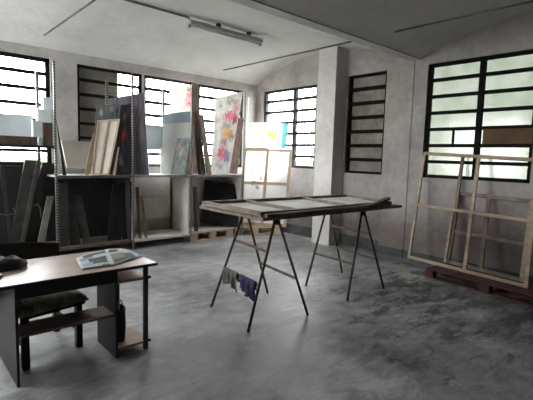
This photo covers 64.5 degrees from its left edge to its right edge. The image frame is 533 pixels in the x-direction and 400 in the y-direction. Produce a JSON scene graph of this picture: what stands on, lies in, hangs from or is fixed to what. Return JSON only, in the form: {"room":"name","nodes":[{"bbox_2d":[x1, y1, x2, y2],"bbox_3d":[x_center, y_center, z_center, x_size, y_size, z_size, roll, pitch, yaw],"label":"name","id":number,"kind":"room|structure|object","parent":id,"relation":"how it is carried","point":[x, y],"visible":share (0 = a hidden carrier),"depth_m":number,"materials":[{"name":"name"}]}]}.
{"room":"art studio","nodes":[
{"label":"art studio","id":0,"kind":"room"},
{"bbox_2d":[79,68,117,163],"bbox_3d":[-3.007,-1.447,7.406,0.800,1.800,0.060,-4,8,-42],"label":"window pane","id":1,"kind":"structure","parent":0,"point":[85,87],"depth_m":7.32,"materials":[{"name":"glass"}]},
{"bbox_2d":[0,40,256,241],"bbox_3d":[-3.712,-1.147,6.729,9.120,3.900,0.200,-4,8,-42],"label":"wall","id":2,"kind":"structure","parent":0,"point":[66,63],"depth_m":7.15,"materials":[{"name":"paint"}]},
{"bbox_2d":[0,51,51,165],"bbox_3d":[-4.170,-1.362,6.235,1.800,1.700,0.070,-4,8,-42],"label":"window","id":3,"kind":"structure","parent":2,"relation":"in","point":[45,61],"depth_m":6.56,"materials":[{"name":"black metal"}]},
{"bbox_2d":[77,64,141,165],"bbox_3d":[-2.765,-1.444,7.489,1.150,1.690,0.060,-4,8,-42],"label":"window","id":4,"kind":"structure","parent":2,"relation":"in","point":[139,87],"depth_m":7.23,"materials":[{"name":"black metal"}]},
{"bbox_2d":[145,75,191,166],"bbox_3d":[-1.889,-1.498,8.270,1.120,1.690,0.060,-4,8,-42],"label":"window","id":5,"kind":"structure","parent":2,"relation":"in","point":[146,76],"depth_m":8.04,"materials":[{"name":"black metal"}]},
{"bbox_2d":[199,84,242,166],"bbox_3d":[-0.995,-1.548,9.069,1.160,1.680,0.060,-4,8,-42],"label":"window","id":6,"kind":"structure","parent":2,"relation":"in","point":[200,85],"depth_m":8.89,"materials":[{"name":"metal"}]},
{"bbox_2d":[0,228,532,399],"bbox_3d":[0.220,1.405,2.648,9.320,0.120,11.960,-4,8,-42],"label":"floor","id":7,"kind":"structure","parent":0,"point":[417,337],"depth_m":3.81,"materials":[{"name":"concrete"}]},
{"bbox_2d":[0,242,88,370],"bbox_3d":[-1.863,0.796,3.373,0.752,0.825,0.676,6,7,37],"label":"chair","id":8,"kind":"object","parent":7,"relation":"on","point":[33,307],"visible":0.38,"depth_m":3.28,"materials":[{"name":"black wood"}]},
{"bbox_2d":[18,289,88,318],"bbox_3d":[-1.781,0.747,3.372,0.520,0.067,0.740,-4,8,-42],"label":"seat cushion","id":9,"kind":"object","parent":8,"relation":"on","point":[33,306],"depth_m":3.15,"materials":[{"name":"fabric"}]},
{"bbox_2d":[0,248,157,387],"bbox_3d":[-1.634,0.865,3.260,1.380,0.722,0.683,-4,8,-42],"label":"desk","id":10,"kind":"object","parent":7,"relation":"on","point":[61,273],"visible":0.9,"depth_m":3.15,"materials":[{"name":"laminate"}]},
{"bbox_2d":[0,255,27,271],"bbox_3d":[-1.945,0.465,3.120,0.326,0.097,0.202,-4,8,-42],"label":"pouch","id":11,"kind":"object","parent":10,"relation":"on","point":[7,263],"visible":1,"depth_m":3.10,"materials":[{"name":"black fabric"}]},
{"bbox_2d":[76,249,142,269],"bbox_3d":[-1.347,0.479,3.529,0.552,0.011,0.603,-4,8,-42],"label":"newspaper","id":12,"kind":"object","parent":10,"relation":"on","point":[107,257],"visible":1,"depth_m":3.49,"materials":[{"name":"paper"}]},
{"bbox_2d":[118,299,125,341],"bbox_3d":[-1.236,0.979,3.473,0.130,0.333,0.191,-4,8,-42],"label":"bag","id":13,"kind":"object","parent":10,"relation":"on","point":[121,313],"visible":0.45,"depth_m":3.42,"materials":[{"name":"grey fabric"}]},
{"bbox_2d":[118,327,148,349],"bbox_3d":[-1.179,1.150,3.526,0.265,0.018,0.330,-4,8,-42],"label":"shelf","id":14,"kind":"object","parent":10,"relation":"attached to","point":[133,337],"depth_m":3.47,"materials":[{"name":"laminate"}]},
{"bbox_2d":[118,269,148,283],"bbox_3d":[-1.247,0.608,3.564,0.265,0.018,0.580,-4,8,-42],"label":"shelf","id":15,"kind":"object","parent":10,"relation":"attached to","point":[132,275],"depth_m":3.41,"materials":[{"name":"laminate"}]},
{"bbox_2d":[0,61,282,250],"bbox_3d":[-2.111,-0.650,7.390,5.869,2.870,0.708,-4,8,-42],"label":"storage rack","id":16,"kind":"object","parent":7,"relation":"on","point":[95,191],"visible":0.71,"depth_m":7.21,"materials":[{"name":"metal"}]},
{"bbox_2d":[0,165,11,242],"bbox_3d":[-3.680,0.121,5.981,0.243,1.222,0.055,6,7,36],"label":"canvas","id":17,"kind":"object","parent":16,"relation":"on","point":[2,170],"visible":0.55,"depth_m":5.97},
{"bbox_2d":[0,113,32,136],"bbox_3d":[-3.752,-1.025,6.071,0.758,0.460,0.176,-4,8,-42],"label":"sheet","id":18,"kind":"object","parent":16,"relation":"on","point":[10,124],"visible":0.54,"depth_m":6.16,"materials":[{"name":"plastic"}]},
{"bbox_2d":[0,135,37,144],"bbox_3d":[-3.695,-0.812,5.665,1.100,0.120,0.140,-4,8,-42],"label":"timber beam","id":19,"kind":"structure","parent":16,"relation":"on","point":[20,140],"depth_m":5.83,"materials":[{"name":"brown wood"}]},
{"bbox_2d":[31,120,42,136],"bbox_3d":[-3.268,-1.011,6.017,0.126,0.230,0.090,-4,8,-42],"label":"foam block","id":20,"kind":"object","parent":19,"relation":"on","point":[36,126],"visible":0.99,"depth_m":5.98,"materials":[{"name":"white plastic"}]},
{"bbox_2d":[11,160,39,242],"bbox_3d":[-3.575,0.062,6.237,0.151,1.295,0.562,3,6,8],"label":"canvas","id":21,"kind":"object","parent":16,"relation":"on","point":[29,165],"visible":0.55,"depth_m":6.22},
{"bbox_2d":[20,161,40,241],"bbox_3d":[-3.487,0.071,6.216,0.052,1.284,0.437,3,6,16],"label":"batten","id":22,"kind":"object","parent":16,"relation":"on","point":[37,166],"visible":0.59,"depth_m":6.21,"materials":[{"name":"grey brown wood"}]},
{"bbox_2d":[25,163,54,241],"bbox_3d":[-3.428,0.069,6.404,0.132,1.252,0.560,3,6,16],"label":"canvas","id":23,"kind":"object","parent":16,"relation":"on","point":[44,183],"visible":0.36,"depth_m":6.39},
{"bbox_2d":[36,109,50,144],"bbox_3d":[-3.290,-1.065,6.241,0.178,0.530,0.120,-4,8,-42],"label":"foam block","id":24,"kind":"object","parent":16,"relation":"on","point":[43,115],"visible":0.44,"depth_m":6.17,"materials":[{"name":"white plastic"}]},
{"bbox_2d":[37,196,53,241],"bbox_3d":[-3.283,0.332,6.264,0.077,0.770,0.345,3,6,12],"label":"batten","id":25,"kind":"object","parent":16,"relation":"on","point":[49,200],"visible":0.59,"depth_m":6.26,"materials":[{"name":"grey wood"}]},
{"bbox_2d":[42,122,52,145],"bbox_3d":[-3.150,-0.944,6.079,0.125,0.330,0.050,-4,8,-42],"label":"plank","id":26,"kind":"object","parent":16,"relation":"on","point":[47,137],"visible":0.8,"depth_m":6.06,"materials":[{"name":"brown wood"}]},
{"bbox_2d":[41,97,53,145],"bbox_3d":[-3.307,-1.180,6.400,0.152,0.725,0.100,-4,8,-42],"label":"foam block","id":27,"kind":"object","parent":16,"relation":"on","point":[46,102],"visible":0.38,"depth_m":6.35,"materials":[{"name":"white plastic"}]},
{"bbox_2d":[56,120,65,174],"bbox_3d":[-3.089,-0.785,6.363,0.176,0.826,0.053,6,7,34],"label":"canvas","id":28,"kind":"object","parent":16,"relation":"on","point":[60,147],"visible":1,"depth_m":6.35},
{"bbox_2d":[58,183,68,246],"bbox_3d":[-3.072,0.224,6.406,0.162,0.962,0.130,-4,8,-42],"label":"canvas","id":29,"kind":"object","parent":16,"relation":"on","point":[63,187],"visible":0.91,"depth_m":6.39},
{"bbox_2d":[68,187,79,244],"bbox_3d":[-2.999,0.247,6.516,0.195,0.898,0.130,-4,8,-42],"label":"canvas","id":30,"kind":"object","parent":16,"relation":"on","point":[74,236],"visible":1,"depth_m":6.51},
{"bbox_2d":[61,140,90,168],"bbox_3d":[-3.045,-0.733,6.843,0.498,0.449,0.123,-4,8,-42],"label":"sheet","id":31,"kind":"object","parent":16,"relation":"on","point":[75,153],"visible":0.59,"depth_m":6.81,"materials":[{"name":"white paper"}]},
{"bbox_2d":[75,195,90,243],"bbox_3d":[-2.899,0.302,6.653,0.246,0.767,0.097,2,6,1],"label":"canvas","id":32,"kind":"object","parent":16,"relation":"on","point":[78,198],"visible":0.91,"depth_m":6.64},
{"bbox_2d":[84,133,95,174],"bbox_3d":[-2.809,-0.739,6.756,0.057,0.674,0.301,3,6,11],"label":"canvas","id":33,"kind":"object","parent":16,"relation":"on","point":[90,155],"visible":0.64,"depth_m":6.74,"materials":[{"name":"brown wood"}]},
{"bbox_2d":[90,119,119,174],"bbox_3d":[-2.583,-0.860,6.778,0.426,0.910,0.262,0,6,-13],"label":"canvas","id":34,"kind":"object","parent":16,"relation":"on","point":[106,130],"visible":0.94,"depth_m":6.78,"materials":[{"name":"beige fabric"}]},
{"bbox_2d":[95,104,120,174],"bbox_3d":[-2.622,-1.006,6.937,0.488,1.176,0.195,-2,7,-30],"label":"abstract painting","id":35,"kind":"object","parent":16,"relation":"on","point":[111,111],"visible":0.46,"depth_m":6.96,"materials":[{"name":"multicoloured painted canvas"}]},
{"bbox_2d":[107,184,118,240],"bbox_3d":[-2.526,0.201,6.962,0.084,0.926,0.262,3,6,11],"label":"canvas","id":36,"kind":"object","parent":16,"relation":"on","point":[114,195],"visible":1,"depth_m":6.95},
{"bbox_2d":[112,147,118,174],"bbox_3d":[-2.409,-0.622,6.780,0.041,0.458,0.232,2,6,5],"label":"canvas","id":37,"kind":"object","parent":16,"relation":"on","point":[116,159],"visible":1,"depth_m":6.77,"materials":[{"name":"brown wood"}]},
{"bbox_2d":[114,183,124,239],"bbox_3d":[-2.439,0.189,7.039,0.084,0.940,0.264,3,6,11],"label":"canvas","id":38,"kind":"object","parent":16,"relation":"on","point":[121,194],"visible":1,"depth_m":7.03},
{"bbox_2d":[114,104,131,174],"bbox_3d":[-2.370,-1.005,6.967,0.350,1.181,0.190,-2,7,-34],"label":"painting","id":39,"kind":"object","parent":16,"relation":"on","point":[124,136],"visible":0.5,"depth_m":6.97},
{"bbox_2d":[122,182,131,238],"bbox_3d":[-2.343,0.176,7.124,0.088,0.954,0.250,2,6,8],"label":"canvas","id":40,"kind":"object","parent":16,"relation":"on","point":[124,236],"visible":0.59,"depth_m":7.08},
{"bbox_2d":[108,93,148,174],"bbox_3d":[-2.345,-1.134,7.191,0.703,1.396,0.162,1,6,-6],"label":"canvas","id":41,"kind":"object","parent":16,"relation":"on","point":[141,162],"visible":0.59,"depth_m":7.19},
{"bbox_2d":[131,183,134,239],"bbox_3d":[-2.221,0.190,7.032,0.070,0.948,0.070,-4,8,-42],"label":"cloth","id":42,"kind":"object","parent":16,"relation":"on","point":[131,183],"visible":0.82,"depth_m":7.03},
{"bbox_2d":[136,187,141,237],"bbox_3d":[-2.184,0.215,7.218,0.052,0.867,0.199,-2,7,-33],"label":"canvas","id":43,"kind":"object","parent":16,"relation":"on","point":[137,188],"visible":1,"depth_m":7.21,"materials":[{"name":"brown wood"}]},
{"bbox_2d":[140,196,147,237],"bbox_3d":[-2.119,0.290,7.286,0.192,0.710,0.051,7,8,45],"label":"canvas","id":44,"kind":"object","parent":16,"relation":"on","point":[141,197],"visible":1,"depth_m":7.28,"materials":[{"name":"grey wood"}]},
{"bbox_2d":[146,124,161,149],"bbox_3d":[-2.045,-1.140,7.723,0.410,0.467,0.070,-4,8,-42],"label":"sheet","id":45,"kind":"object","parent":16,"relation":"attached to","point":[154,132],"visible":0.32,"depth_m":7.71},
{"bbox_2d":[160,146,175,173],"bbox_3d":[-1.794,-0.742,7.808,0.405,0.524,0.126,-4,8,-42],"label":"sheet","id":46,"kind":"object","parent":16,"relation":"on","point":[166,153],"visible":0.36,"depth_m":7.76,"materials":[{"name":"white paper"}]},
{"bbox_2d":[162,122,190,146],"bbox_3d":[-1.693,-0.997,7.994,0.622,0.993,0.074,-4,8,-42],"label":"sheet","id":47,"kind":"object","parent":16,"relation":"on","point":[171,132],"visible":0.36,"depth_m":7.93,"materials":[{"name":"white paper"}]},
{"bbox_2d":[164,111,190,123],"bbox_3d":[-1.693,-1.111,8.056,0.584,1.207,0.048,-4,8,-42],"label":"sheet","id":48,"kind":"object","parent":16,"relation":"on","point":[180,117],"visible":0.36,"depth_m":8.02,"materials":[{"name":"blue plastic"}]},
{"bbox_2d":[169,85,190,112],"bbox_3d":[-1.601,-1.390,8.157,0.633,1.746,0.048,-4,8,-42],"label":"floral painting","id":49,"kind":"object","parent":16,"relation":"on","point":[179,97],"visible":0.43,"depth_m":8.05,"materials":[{"name":"multicoloured fabric"}]},
{"bbox_2d":[171,138,189,174],"bbox_3d":[-1.573,-0.801,7.731,0.275,0.677,0.273,2,6,8],"label":"abstract painting","id":50,"kind":"object","parent":16,"relation":"on","point":[179,163],"visible":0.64,"depth_m":7.72,"materials":[{"name":"blue fabric"}]},
{"bbox_2d":[185,144,189,174],"bbox_3d":[-1.427,-0.785,7.775,0.083,0.638,0.272,2,6,7],"label":"canvas","id":51,"kind":"object","parent":16,"relation":"on","point":[187,172],"visible":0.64,"depth_m":7.75,"materials":[{"name":"grey wood"}]},
{"bbox_2d":[192,83,198,173],"bbox_3d":[-1.382,-1.393,8.253,0.201,1.748,0.160,-4,8,-42],"label":"canvas","id":52,"kind":"object","parent":16,"relation":"on","point":[195,86],"visible":0.64,"depth_m":8.23,"materials":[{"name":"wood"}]},
{"bbox_2d":[193,187,197,231],"bbox_3d":[-1.323,0.173,7.886,0.076,0.832,0.080,-4,8,-42],"label":"canvas","id":53,"kind":"object","parent":16,"relation":"on","point":[194,188],"visible":1,"depth_m":7.88},
{"bbox_2d":[193,111,200,173],"bbox_3d":[-1.307,-1.084,8.014,0.095,1.196,0.294,-3,7,-38],"label":"plank","id":54,"kind":"object","parent":16,"relation":"on","point":[195,116],"visible":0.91,"depth_m":7.99,"materials":[{"name":"brown wood"}]},
{"bbox_2d":[195,120,205,174],"bbox_3d":[-1.255,-0.998,8.017,0.095,1.029,0.290,-3,8,-39],"label":"plank","id":55,"kind":"object","parent":16,"relation":"on","point":[199,138],"visible":1,"depth_m":8.00,"materials":[{"name":"brown wood"}]},
{"bbox_2d":[199,114,211,174],"bbox_3d":[-1.168,-1.056,8.036,0.298,1.144,0.097,7,8,43],"label":"plank","id":56,"kind":"object","parent":16,"relation":"on","point":[201,117],"visible":1,"depth_m":8.02,"materials":[{"name":"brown wood"}]},
{"bbox_2d":[200,180,238,226],"bbox_3d":[-0.934,0.070,8.534,0.793,0.944,0.254,1,6,-7],"label":"canvas","id":57,"kind":"object","parent":16,"relation":"on","point":[213,190],"visible":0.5,"depth_m":8.51},
{"bbox_2d":[211,92,242,173],"bbox_3d":[-0.795,-1.366,8.537,0.616,1.676,0.260,1,6,-7],"label":"floral painting","id":58,"kind":"object","parent":16,"relation":"on","point":[227,108],"visible":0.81,"depth_m":8.53,"materials":[{"name":"multicoloured fabric"}]},
{"bbox_2d":[229,117,243,173],"bbox_3d":[-0.632,-1.135,8.770,0.184,1.185,0.354,4,6,19],"label":"plank","id":59,"kind":"object","parent":16,"relation":"on","point":[236,150],"visible":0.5,"depth_m":8.74,"materials":[{"name":"brown wood"}]},
{"bbox_2d":[182,229,232,241],"bbox_3d":[-1.242,0.639,8.370,0.940,0.157,0.680,-4,8,-42],"label":"wooden pallet","id":60,"kind":"object","parent":7,"relation":"on","point":[228,232],"visible":0.48,"depth_m":8.15,"materials":[{"name":"brown wood"}]},
{"bbox_2d":[232,225,280,234],"bbox_3d":[-0.255,0.611,8.931,1.060,0.157,0.440,1,6,-8],"label":"wooden pallet","id":61,"kind":"object","parent":7,"relation":"on","point":[254,228],"visible":0.44,"depth_m":8.78,"materials":[{"name":"brown wood"}]},
{"bbox_2d":[241,148,291,226],"bbox_3d":[-0.034,-0.266,8.834,1.088,1.614,0.213,2,6,7],"label":"canvas","id":62,"kind":"object","parent":61,"relation":"on","point":[267,172],"visible":0.68,"depth_m":8.83,"materials":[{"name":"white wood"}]},
{"bbox_2d":[247,123,287,148],"bbox_3d":[0.012,-1.369,8.912,0.876,0.556,0.205,2,6,6],"label":"painting","id":63,"kind":"object","parent":62,"relation":"on","point":[259,135],"visible":1,"depth_m":8.90,"materials":[{"name":"white fabric"}]},
{"bbox_2d":[210,217,308,331],"bbox_3d":[-0.053,0.655,4.368,0.914,1.018,0.817,-4,8,-42],"label":"trestle","id":64,"kind":"object","parent":7,"relation":"on","point":[275,222],"visible":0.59,"depth_m":4.25,"materials":[{"name":"metal"}]},
{"bbox_2d":[222,267,238,291],"bbox_3d":[-0.370,0.822,4.383,0.084,0.201,0.292,-2,7,-32],"label":"cloth","id":65,"kind":"object","parent":64,"relation":"hanging from","point":[229,276],"visible":1,"depth_m":4.37,"materials":[{"name":"green fabric"}]},
{"bbox_2d":[239,274,256,301],"bbox_3d":[-0.183,0.858,4.115,0.064,0.206,0.307,-2,7,-32],"label":"cloth","id":66,"kind":"object","parent":64,"relation":"hanging from","point":[247,285],"visible":0.98,"depth_m":4.08,"materials":[{"name":"purple fabric"}]},
{"bbox_2d":[305,211,384,300],"bbox_3d":[1.007,0.590,5.333,0.924,1.014,0.807,-4,8,-42],"label":"trestle","id":67,"kind":"object","parent":7,"relation":"on","point":[363,213],"visible":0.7,"depth_m":5.21,"materials":[{"name":"metal"}]},
{"bbox_2d":[200,204,401,220],"bbox_3d":[0.557,0.076,4.998,2.530,0.057,1.000,-4,8,-42],"label":"table","id":68,"kind":"object","parent":67,"relation":"on","point":[392,206],"visible":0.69,"depth_m":4.31,"materials":[{"name":"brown wood"}]},
{"bbox_2d":[201,194,391,216],"bbox_3d":[0.528,0.032,4.952,2.431,0.062,0.940,-4,8,-42],"label":"canvas","id":69,"kind":"object","parent":68,"relation":"on","point":[258,207],"visible":0.93,"depth_m":4.75,"materials":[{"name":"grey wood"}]},
{"bbox_2d":[263,197,389,217],"bbox_3d":[0.733,0.062,4.477,2.000,0.107,0.062,-4,8,-42],"label":"board","id":70,"kind":"object","parent":68,"relation":"on","point":[385,199],"visible":1,"depth_m":4.33,"materials":[{"name":"wood"}]},
{"bbox_2d":[425,263,532,306],"bbox_3d":[2.964,1.077,5.414,0.680,0.130,1.660,-2,7,-35],"label":"wooden pallet","id":71,"kind":"object","parent":7,"relation":"on","point":[486,285],"visible":0.74,"depth_m":5.34,"materials":[{"name":"brown wood"}]},
{"bbox_2d":[453,157,464,217],"bbox_3d":[2.784,0.138,6.220,0.196,1.556,0.051,-2,7,-34],"label":"batten","id":72,"kind":"object","parent":71,"relation":"on","point":[461,167],"visible":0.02,"depth_m":6.19,"materials":[{"name":"brown wood"}]},
{"bbox_2d":[407,152,532,288],"bbox_3d":[2.842,0.157,5.840,0.516,1.634,1.846,-2,7,-32],"label":"frame","id":73,"kind":"object","parent":71,"relation":"on","point":[471,212],"visible":1,"depth_m":5.77,"materials":[{"name":"brown wood"}]},
{"bbox_2d":[443,191,531,281],"bbox_3d":[3.035,0.450,5.798,0.322,1.050,1.176,-2,7,-33],"label":"frame","id":74,"kind":"object","parent":71,"relation":"on","point":[452,230],"visible":0.96,"depth_m":5.80,"materials":[{"name":"brown wood"}]},
{"bbox_2d":[0,0,532,84],"bbox_3d":[0.322,-2.110,2.290,9.320,0.550,11.560,-4,8,-42],"label":"ceiling","id":75,"kind":"structure","parent":0,"point":[118,30],"depth_m":6.17,"materials":[{"name":"white paint"}]},
{"bbox_2d":[43,0,95,35],"bbox_3d":[-2.175,-2.292,5.032,0.024,0.023,3.420,-4,8,-42],"label":"rod","id":76,"kind":"object","parent":75,"relation":"attached to","point":[92,1],"visible":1,"depth_m":5.36,"materials":[{"name":"grey metal"}]},
{"bbox_2d":[124,0,189,18],"bbox_3d":[-1.683,-2.626,5.716,1.534,0.076,0.032,-4,8,-42],"label":"conduit","id":77,"kind":"object","parent":75,"relation":"attached to","point":[131,1],"visible":0.88,"depth_m":5.86,"materials":[{"name":"grey metal"}]},
{"bbox_2d":[186,19,262,46],"bbox_3d":[-0.620,-2.657,6.662,1.420,0.185,0.130,-4,8,-42],"label":"ceiling light","id":78,"kind":"object","parent":75,"relation":"attached to","point":[190,23],"visible":1,"depth_m":6.57,"materials":[{"name":"metal"}]},
{"bbox_2d":[223,41,351,70],"bbox_3d":[0.277,-2.444,7.220,0.024,0.023,3.420,-4,8,-42],"label":"rod","id":79,"kind":"object","parent":75,"relation":"attached to","point":[348,41],"visible":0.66,"depth_m":7.05,"materials":[{"name":"grey metal"}]},
{"bbox_2d":[394,0,532,32],"bbox_3d":[2.834,-2.079,4.378,0.024,0.023,3.500,-4,8,-42],"label":"rod","id":80,"kind":"object","parent":75,"relation":"attached to","point":[529,1],"visible":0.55,"depth_m":4.91,"materials":[{"name":"grey metal"}]},
{"bbox_2d":[349,74,385,171],"bbox_3d":[1.841,-1.347,7.565,0.090,1.850,0.900,-4,8,-42],"label":"wall","id":81,"kind":"structure","parent":0,"point":[379,94],"depth_m":7.54,"materials":[{"name":"concrete"}]},
{"bbox_2d":[256,11,532,275],"bbox_3d":[3.611,-0.813,5.551,0.200,3.900,11.760,-4,8,-42],"label":"wall","id":82,"kind":"structure","parent":0,"point":[513,34],"depth_m":6.59,"materials":[{"name":"paint"}]},
{"bbox_2d":[263,85,316,168],"bbox_3d":[0.486,-1.518,8.945,0.070,1.650,1.560,-4,8,-42],"label":"window","id":83,"kind":"structure","parent":82,"relation":"in","point":[296,98],"depth_m":8.78,"materials":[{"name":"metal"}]},
{"bbox_2d":[229,0,420,60],"bbox_3d":[-0.947,-2.260,3.702,8.920,0.512,0.170,-4,8,-42],"label":"beam","id":84,"kind":"structure","parent":82,"relation":"attached to","point":[253,4],"depth_m":5.14,"materials":[{"name":"paint"}]},
{"bbox_2d":[312,46,348,245],"bbox_3d":[1.179,-0.986,7.881,0.330,3.630,0.420,-4,8,-42],"label":"column","id":85,"kind":"structure","parent":82,"relation":"attached to","point":[333,61],"depth_m":7.73,"materials":[{"name":"paint"}]},
{"bbox_2d":[345,71,386,174],"bbox_3d":[1.778,-1.343,7.509,0.060,1.750,0.800,-4,8,-42],"label":"window","id":86,"kind":"structure","parent":82,"relation":"in","point":[351,89],"depth_m":7.54,"materials":[{"name":"black metal"}]},
{"bbox_2d":[378,60,414,249],"bbox_3d":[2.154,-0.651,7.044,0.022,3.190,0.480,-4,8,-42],"label":"column","id":87,"kind":"structure","parent":82,"relation":"attached to","point":[400,80],"depth_m":7.01,"materials":[{"name":"paint"}]},
{"bbox_2d":[268,223,532,280],"bbox_3d":[2.678,0.917,6.555,0.034,0.200,8.960,-4,8,-42],"label":"baseboard","id":88,"kind":"structure","parent":82,"relation":"attached to","point":[348,240],"depth_m":7.41,"materials":[{"name":"grey paint"}]},
{"bbox_2d":[423,49,532,182],"bbox_3d":[3.040,-1.163,6.106,0.070,1.750,1.530,-4,8,-42],"label":"window","id":89,"kind":"structure","parent":82,"relation":"in","point":[466,97],"depth_m":6.07,"materials":[{"name":"black metal"}]},
{"bbox_2d":[482,128,532,143],"bbox_3d":[3.293,-0.875,5.790,0.010,0.205,0.630,-4,8,-42],"label":"cardboard sheet","id":90,"kind":"object","parent":89,"relation":"attached to","point":[512,135],"visible":1,"depth_m":5.77,"materials":[{"name":"brown cardboard"}]},
{"label":"outside","id":91,"kind":"structure","parent":0,"visible":0},
{"bbox_3d":[-6.315,0.184,14.612,70.000,0.100,90.000,-4,8,-42],"label":"ground","id":92,"kind":"structure","parent":91,"visible":0},
{"bbox_2d":[0,152,211,164],"bbox_3d":[-5.966,-0.345,10.801,13.500,1.746,1.589,-4,8,-42],"label":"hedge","id":93,"kind":"object","parent":92,"relation":"on","point":[4,156],"visible":0.09,"depth_m":10.43,"materials":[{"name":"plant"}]},
{"bbox_2d":[296,160,312,165],"bbox_3d":[0.308,-0.627,15.400,1.590,1.737,7.500,-4,8,-42],"label":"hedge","id":94,"kind":"object","parent":92,"relation":"on","point":[300,163],"visible":0.02,"depth_m":13.96,"materials":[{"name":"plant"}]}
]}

